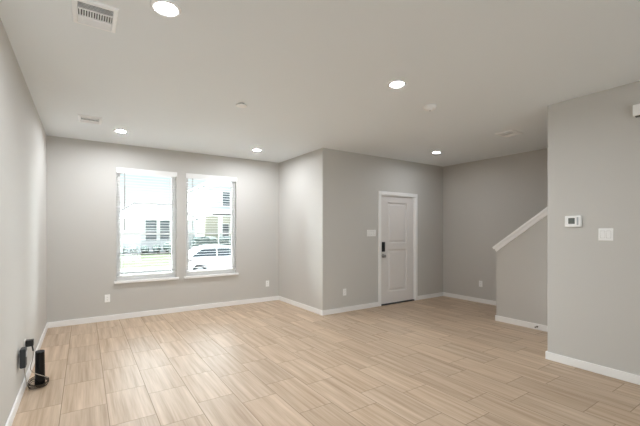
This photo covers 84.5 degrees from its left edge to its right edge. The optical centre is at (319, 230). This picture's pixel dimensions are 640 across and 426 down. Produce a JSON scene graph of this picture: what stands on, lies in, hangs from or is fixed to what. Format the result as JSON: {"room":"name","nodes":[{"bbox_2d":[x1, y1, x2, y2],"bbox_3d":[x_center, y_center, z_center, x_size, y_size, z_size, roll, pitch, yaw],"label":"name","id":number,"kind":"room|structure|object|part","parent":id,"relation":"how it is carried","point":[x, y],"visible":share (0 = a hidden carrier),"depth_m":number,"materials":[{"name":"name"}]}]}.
{"room":"empty living room","nodes":[
{"label":"empty living room","id":0,"kind":"room"},
{"bbox_2d":[0,18,46,425],"bbox_3d":[-1.179,0.021,0.845,0.135,2.740,10.186,0,0,-34],"label":"wall","id":1,"kind":"structure","parent":0,"point":[23,137],"depth_m":2.85,"materials":[{"name":"grey paint"}]},
{"bbox_2d":[19,347,27,368],"bbox_3d":[-2.408,1.032,2.852,0.056,0.152,0.090,0,0,-34],"label":"power adapter","id":2,"kind":"object","parent":1,"relation":"attached to","point":[23,352],"visible":1,"depth_m":2.82,"materials":[{"name":"grey plastic"}]},
{"bbox_2d":[5,322,47,425],"bbox_3d":[-1.117,1.349,0.886,0.014,0.083,9.916,0,0,-34],"label":"baseboard","id":3,"kind":"structure","parent":1,"relation":"attached to","point":[13,412],"depth_m":2.97,"materials":[{"name":"white paint"}]},
{"bbox_3d":[-2.628,1.031,3.138,0.009,0.117,0.072,0,0,-34],"label":"wall outlet","id":4,"kind":"object","parent":1,"relation":"attached to","visible":0},
{"bbox_2d":[25,339,33,350],"bbox_3d":[-2.596,1.030,3.151,0.059,0.104,0.054,0,0,-34],"label":"plug","id":5,"kind":"object","parent":4,"relation":"attached to","point":[29,342],"visible":0.97,"depth_m":3.13,"materials":[{"name":"black plastic"}]},
{"bbox_2d":[30,351,46,376],"bbox_3d":[-2.500,1.212,3.139,0.132,0.263,0.124,0,0,-34],"label":"cord","id":6,"kind":"object","parent":5,"relation":"attached to","point":[33,351],"visible":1,"depth_m":3.11,"materials":[{"name":"grey plastic"}]},
{"bbox_2d":[47,135,278,321],"bbox_3d":[-2.335,0.021,6.120,3.814,2.740,0.135,0,0,-34],"label":"wall","id":7,"kind":"structure","parent":0,"point":[81,174],"depth_m":5.55,"materials":[{"name":"grey paint"}]},
{"bbox_2d":[105,294,109,301],"bbox_3d":[-3.266,1.046,5.409,0.072,0.117,0.009,0,0,-34],"label":"wall outlet","id":8,"kind":"object","parent":7,"relation":"attached to","point":[107,297],"visible":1,"depth_m":5.41,"materials":[{"name":"white plastic"}]},
{"bbox_2d":[114,172,178,283],"bbox_3d":[-2.826,-0.074,5.766,0.954,1.806,0.165,0,0,-34],"label":"window","id":9,"kind":"structure","parent":7,"relation":"in","point":[133,279],"depth_m":5.73,"materials":[{"name":"white plastic"}]},
{"bbox_3d":[-2.863,-0.436,5.820,0.820,1.019,0.025,0,0,-34],"label":"sash","id":10,"kind":"part","parent":9,"relation":"part of","materials":[{"name":"clear glass"}]},
{"bbox_2d":[116,167,176,276],"bbox_3d":[-2.811,-0.123,5.743,0.896,1.716,0.084,0,0,-34],"label":"blind","id":11,"kind":"object","parent":9,"relation":"attached to","point":[120,170],"visible":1,"depth_m":5.72,"materials":[{"name":"white plastic"}]},
{"bbox_3d":[-2.818,0.724,5.753,0.872,0.022,0.052,0,0,-34],"label":"rail","id":12,"kind":"part","parent":11,"relation":"part of","materials":[{"name":"white plastic"}]},
{"bbox_3d":[-2.824,0.811,5.762,0.954,0.036,0.155,0,0,-34],"label":"sill","id":13,"kind":"part","parent":9,"relation":"part of","materials":[{"name":"white paint"}]},
{"bbox_3d":[-2.847,0.401,5.796,0.820,0.719,0.027,0,0,-34],"label":"sash","id":14,"kind":"part","parent":9,"relation":"part of","materials":[{"name":"glass"}]},
{"bbox_2d":[48,296,278,327],"bbox_3d":[-2.344,1.349,6.024,3.665,0.083,0.014,0,0,-34],"label":"baseboard","id":15,"kind":"structure","parent":7,"relation":"attached to","point":[264,299],"depth_m":5.76,"materials":[{"name":"white paint"}]},
{"bbox_2d":[184,178,238,278],"bbox_3d":[-1.958,-0.074,6.348,0.970,1.806,0.165,0,0,-34],"label":"window","id":16,"kind":"structure","parent":7,"relation":"in","point":[226,272],"depth_m":6.38,"materials":[{"name":"white plastic"}]},
{"bbox_3d":[-1.994,-0.436,6.402,0.836,1.019,0.025,0,0,-34],"label":"sash","id":17,"kind":"part","parent":16,"relation":"part of","materials":[{"name":"glass"}]},
{"bbox_3d":[-1.978,0.401,6.378,0.836,0.719,0.027,0,0,-34],"label":"sash","id":18,"kind":"part","parent":16,"relation":"part of","materials":[{"name":"glass"}]},
{"bbox_2d":[186,173,236,272],"bbox_3d":[-1.943,-0.123,6.325,0.912,1.716,0.084,0,0,-34],"label":"blind","id":19,"kind":"object","parent":16,"relation":"attached to","point":[188,175],"visible":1,"depth_m":6.28,"materials":[{"name":"white plastic"}]},
{"bbox_3d":[-2.236,-0.102,6.143,0.003,1.650,0.060,0,0,-34],"label":"ladder cord","id":20,"kind":"part","parent":19,"relation":"part of","materials":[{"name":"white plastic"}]},
{"bbox_3d":[-1.950,0.724,6.335,0.888,0.022,0.052,0,0,-34],"label":"rail","id":21,"kind":"part","parent":19,"relation":"part of","materials":[{"name":"white plastic"}]},
{"bbox_3d":[-1.956,0.811,6.343,0.970,0.036,0.155,0,0,-34],"label":"sill","id":22,"kind":"part","parent":16,"relation":"part of","materials":[{"name":"white paint"}]},
{"bbox_2d":[279,150,317,308],"bbox_3d":[-0.372,0.021,6.496,0.135,2.740,1.423,0,0,-34],"label":"wall","id":23,"kind":"structure","parent":0,"point":[298,176],"depth_m":6.37,"materials":[{"name":"grey paint"}]},
{"bbox_2d":[279,296,322,315],"bbox_3d":[-0.389,1.349,6.387,0.014,0.083,1.558,0,0,-34],"label":"baseboard","id":24,"kind":"structure","parent":23,"relation":"attached to","point":[303,306],"depth_m":6.26,"materials":[{"name":"white paint"}]},
{"bbox_2d":[0,0,639,166],"bbox_3d":[1.690,-1.409,2.767,7.042,0.120,10.186,0,0,-34],"label":"ceiling","id":25,"kind":"structure","parent":0,"point":[309,75],"depth_m":2.97,"materials":[{"name":"white paint"}]},
{"bbox_2d":[78,114,101,124],"bbox_3d":[-2.794,-1.342,4.279,0.240,0.014,0.304,0,0,-34],"label":"ceiling vent","id":26,"kind":"object","parent":25,"relation":"in","point":[81,118],"visible":1,"depth_m":4.25,"materials":[{"name":"white metal"}]},
{"bbox_2d":[71,0,118,32],"bbox_3d":[-1.406,-1.342,2.204,0.240,0.014,0.304,0,0,-34],"label":"ceiling vent","id":27,"kind":"object","parent":25,"relation":"in","point":[90,13],"visible":1,"depth_m":2.19,"materials":[{"name":"white metal"}]},
{"bbox_2d":[114,129,127,132],"bbox_3d":[-2.703,-1.344,4.783,0.176,0.011,0.176,0,0,-34],"label":"recessed light","id":28,"kind":"object","parent":25,"relation":"in","point":[115,130],"visible":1,"depth_m":4.77,"materials":[{"name":"white plastic"}]},
{"bbox_2d":[150,0,181,16],"bbox_3d":[-0.932,-1.344,2.133,0.176,0.011,0.176,0,0,-34],"label":"recessed light","id":29,"kind":"object","parent":25,"relation":"in","point":[167,8],"visible":1,"depth_m":2.12,"materials":[{"name":"white glass"}]},
{"bbox_2d":[236,103,246,107],"bbox_3d":[-0.839,-1.335,3.761,0.116,0.028,0.116,0,0,-34],"label":"sprinkler cover","id":30,"kind":"object","parent":25,"relation":"attached to","point":[240,105],"visible":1,"depth_m":3.74,"materials":[{"name":"grey plastic"}]},
{"bbox_2d":[387,80,406,88],"bbox_3d":[0.710,-1.344,3.247,0.176,0.011,0.176,0,0,-34],"label":"recessed light","id":31,"kind":"object","parent":25,"relation":"in","point":[395,84],"visible":1,"depth_m":3.24,"materials":[{"name":"white plastic"}]},
{"bbox_2d":[423,104,436,110],"bbox_3d":[1.198,-1.325,3.836,0.140,0.050,0.140,0,0,-34],"label":"smoke detector","id":32,"kind":"object","parent":25,"relation":"attached to","point":[430,107],"visible":1,"depth_m":3.80,"materials":[{"name":"white plastic"}]},
{"bbox_2d":[495,130,522,136],"bbox_3d":[2.625,-1.342,4.896,0.304,0.014,0.240,0,0,-34],"label":"ceiling vent","id":33,"kind":"object","parent":25,"relation":"in","point":[508,133],"visible":1,"depth_m":4.87,"materials":[{"name":"white metal"}]},
{"bbox_2d":[12,296,639,425],"bbox_3d":[1.690,1.451,2.767,7.042,0.120,10.186,0,0,-34],"label":"floor","id":34,"kind":"structure","parent":0,"point":[442,360],"depth_m":3.44,"materials":[{"name":"tile"}]},
{"bbox_2d":[27,376,48,388],"bbox_3d":[-2.532,1.360,3.167,0.155,0.055,0.237,0,0,-34],"label":"cable coil","id":35,"kind":"object","parent":34,"relation":"on","point":[46,378],"visible":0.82,"depth_m":3.12,"materials":[{"name":"brown plastic"}]},
{"bbox_2d":[34,350,44,384],"bbox_3d":[-2.517,1.236,3.165,0.078,0.310,0.078,0,0,-34],"label":"router","id":36,"kind":"object","parent":34,"relation":"on","point":[39,354],"visible":0.77,"depth_m":3.14,"materials":[{"name":"black plastic"}]},
{"bbox_2d":[318,148,442,309],"bbox_3d":[1.346,0.021,6.709,3.227,2.740,0.135,0,0,-34],"label":"wall","id":37,"kind":"structure","parent":0,"point":[349,183],"depth_m":6.23,"materials":[{"name":"grey paint"}]},
{"bbox_2d":[367,230,375,235],"bbox_3d":[0.924,0.048,6.338,0.192,0.091,0.011,0,0,-34],"label":"switch plate","id":38,"kind":"object","parent":37,"relation":"attached to","point":[369,232],"visible":1,"depth_m":6.33,"materials":[{"name":"white plastic"}]},
{"bbox_2d":[323,292,442,314],"bbox_3d":[1.331,1.349,6.609,3.092,0.083,0.014,0,0,-34],"label":"baseboard","id":39,"kind":"structure","parent":37,"relation":"attached to","point":[375,304],"depth_m":6.19,"materials":[{"name":"white paint"}]},
{"bbox_2d":[381,196,413,303],"bbox_3d":[1.492,0.361,6.740,0.894,2.008,0.110,0,0,-34],"label":"door","id":40,"kind":"structure","parent":37,"relation":"in","point":[397,213],"depth_m":6.75,"materials":[{"name":"white paint"}]},
{"bbox_2d":[378,191,417,305],"bbox_3d":[1.464,0.335,6.780,1.052,2.112,0.157,0,0,-34],"label":"trim","id":41,"kind":"structure","parent":37,"relation":"attached to","point":[380,193],"depth_m":6.80,"materials":[{"name":"white paint"}]},
{"bbox_2d":[443,148,547,300],"bbox_3d":[5.031,0.021,3.985,0.135,2.740,8.493,0,0,-34],"label":"wall","id":42,"kind":"structure","parent":0,"point":[485,201],"depth_m":6.72,"materials":[{"name":"grey paint"}]},
{"bbox_2d":[443,292,495,305],"bbox_3d":[3.118,1.349,6.706,0.014,0.083,1.814,0,0,-34],"label":"baseboard","id":43,"kind":"structure","parent":42,"relation":"attached to","point":[485,301],"depth_m":6.93,"materials":[{"name":"white paint"}]},
{"bbox_2d":[496,215,547,325],"bbox_3d":[3.100,0.409,4.960,0.115,1.963,1.202,0,0,-34],"label":"wall","id":44,"kind":"structure","parent":0,"point":[522,263],"depth_m":5.08,"materials":[{"name":"grey paint"}]},
{"bbox_2d":[492,206,547,251],"bbox_3d":[3.082,-0.154,4.986,0.159,0.962,1.250,0,0,-34],"label":"trim","id":45,"kind":"structure","parent":44,"relation":"attached to","point":[544,212],"depth_m":5.09,"materials":[{"name":"white paint"}]},
{"bbox_2d":[548,81,639,375],"bbox_3d":[4.508,0.021,1.851,1.235,2.740,5.530,0,0,-34],"label":"wall","id":46,"kind":"structure","parent":0,"point":[594,138],"depth_m":3.44,"materials":[{"name":"grey paint"}]},
{"bbox_2d":[495,315,639,384],"bbox_3d":[4.126,1.349,2.409,1.249,0.083,6.612,0,0,-34],"label":"baseboard","id":47,"kind":"structure","parent":46,"relation":"attached to","point":[625,376],"depth_m":3.57,"materials":[{"name":"white paint"}]},
{"bbox_2d":[565,216,581,226],"bbox_3d":[2.583,-0.091,3.593,0.026,0.114,0.148,0,0,-34],"label":"thermostat","id":48,"kind":"object","parent":46,"relation":"attached to","point":[570,221],"visible":1,"depth_m":3.58,"materials":[{"name":"white plastic"}]},
{"bbox_2d":[598,228,612,240],"bbox_3d":[2.737,0.040,3.375,0.011,0.117,0.116,0,0,-34],"label":"switch plate","id":49,"kind":"object","parent":46,"relation":"attached to","point":[604,234],"visible":1,"depth_m":3.38,"materials":[{"name":"white plastic"}]},
{"bbox_2d":[633,104,639,117],"bbox_3d":[2.894,-1.075,3.106,0.050,0.111,0.200,0,0,-34],"label":"door chime","id":50,"kind":"object","parent":46,"relation":"attached to","point":[636,108],"visible":1,"depth_m":3.15,"materials":[{"name":"white plastic"}]},
{"label":"outside","id":51,"kind":"structure","parent":0,"visible":0},
{"bbox_2d":[121,254,170,268],"bbox_3d":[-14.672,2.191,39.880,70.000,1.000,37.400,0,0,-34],"label":"lawn","id":52,"kind":"structure","parent":51,"point":[125,259],"depth_m":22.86,"materials":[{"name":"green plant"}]},
{"bbox_2d":[124,252,170,254],"bbox_3d":[-13.105,1.781,26.487,3.900,0.120,1.700,0,0,-34],"label":"planting bed","id":53,"kind":"object","parent":52,"relation":"on","point":[148,252],"visible":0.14,"depth_m":26.16,"materials":[{"name":"white"}]},
{"bbox_2d":[121,246,127,253],"bbox_3d":[-14.148,1.493,25.361,0.611,0.701,0.852,0,0,-34],"label":"shrub","id":54,"kind":"object","parent":53,"relation":"on","point":[124,246],"visible":0.56,"depth_m":25.13,"materials":[{"name":"green plant"}]},
{"bbox_2d":[130,246,138,253],"bbox_3d":[-13.568,1.463,25.761,0.588,0.702,0.868,0,0,-34],"label":"shrub","id":55,"kind":"object","parent":53,"relation":"on","point":[135,249],"visible":0.91,"depth_m":25.51,"materials":[{"name":"green plant"}]},
{"bbox_2d":[141,246,148,252],"bbox_3d":[-12.987,1.458,26.141,0.584,0.654,0.878,0,0,-34],"label":"shrub","id":56,"kind":"object","parent":53,"relation":"on","point":[144,249],"visible":0.98,"depth_m":25.88,"materials":[{"name":"green plant"}]},
{"bbox_2d":[152,244,160,252],"bbox_3d":[-12.344,1.409,26.600,0.606,0.690,0.884,0,0,-34],"label":"shrub","id":57,"kind":"object","parent":53,"relation":"on","point":[155,247],"visible":0.85,"depth_m":26.33,"materials":[{"name":"green plant"}]},
{"bbox_2d":[163,242,170,252],"bbox_3d":[-11.722,1.319,26.997,0.588,0.808,0.866,0,0,-34],"label":"shrub","id":58,"kind":"object","parent":53,"relation":"on","point":[167,250],"visible":0.87,"depth_m":26.77,"materials":[{"name":"green plant"}]},
{"bbox_2d":[120,202,197,252],"bbox_3d":[-14.892,-0.254,30.557,6.536,4.290,7.557,0,0,-34],"label":"house","id":59,"kind":"structure","parent":52,"relation":"on","point":[130,217],"depth_m":27.67,"materials":[{"name":"white"}]},
{"bbox_3d":[-13.192,-0.009,27.497,0.780,1.600,0.015,0,0,-34],"label":"pane","id":60,"kind":"part","parent":59,"relation":"part of","materials":[{"name":"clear glass"}]},
{"bbox_3d":[-12.361,-0.009,28.054,0.700,1.600,0.015,0,0,-34],"label":"pane","id":61,"kind":"part","parent":59,"relation":"part of","materials":[{"name":"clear glass"}]},
{"bbox_2d":[192,220,196,237],"bbox_3d":[-12.758,0.266,34.182,1.000,2.850,2.400,0,0,-34],"label":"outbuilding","id":62,"kind":"structure","parent":52,"relation":"on","point":[193,221],"depth_m":33.47,"materials":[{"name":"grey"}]},
{"bbox_2d":[192,236,217,247],"bbox_3d":[-9.527,1.111,28.993,2.148,1.264,0.905,0,0,-34],"label":"hedge","id":63,"kind":"object","parent":52,"relation":"on","point":[211,240],"visible":0.57,"depth_m":28.64,"materials":[{"name":"green plant"}]},
{"bbox_2d":[188,180,230,244],"bbox_3d":[-8.927,-2.184,37.078,8.570,8.050,12.050,0,0,-34],"label":"house","id":64,"kind":"structure","parent":52,"relation":"on","point":[225,224],"depth_m":32.53,"materials":[{"name":"grey"}]},
{"bbox_3d":[-8.756,0.216,32.394,0.740,1.550,0.015,0,0,-34],"label":"pane","id":65,"kind":"part","parent":64,"relation":"part of","materials":[{"name":"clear glass"}]},
{"bbox_3d":[-8.785,-2.934,32.976,0.700,1.250,0.015,0,0,-34],"label":"pane","id":66,"kind":"part","parent":64,"relation":"part of","materials":[{"name":"clear glass"}]},
{"bbox_2d":[219,236,230,246],"bbox_3d":[-7.771,1.102,30.182,1.812,1.281,0.924,0,0,-34],"label":"hedge","id":67,"kind":"object","parent":52,"relation":"on","point":[220,240],"visible":0.28,"depth_m":29.70,"materials":[{"name":"green plant"}]},
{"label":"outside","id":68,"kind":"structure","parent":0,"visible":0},
{"bbox_2d":[121,267,170,274],"bbox_3d":[-3.989,2.441,23.927,70.000,0.500,1.000,0,0,-34],"label":"sidewalk","id":69,"kind":"structure","parent":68,"point":[167,269],"depth_m":19.77,"materials":[{"name":"concrete"}]},
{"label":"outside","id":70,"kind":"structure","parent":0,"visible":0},
{"bbox_3d":[-1.039,2.541,19.523,70.000,0.300,9.600,0,0,-34],"label":"street","id":71,"kind":"object","parent":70,"visible":0},
{"bbox_2d":[189,245,230,270],"bbox_3d":[-5.166,1.601,19.287,4.460,1.580,1.810,0,0,-34],"label":"car","id":72,"kind":"object","parent":71,"relation":"on","point":[199,250],"visible":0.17,"depth_m":18.06,"materials":[{"name":"white paint"}]}
]}

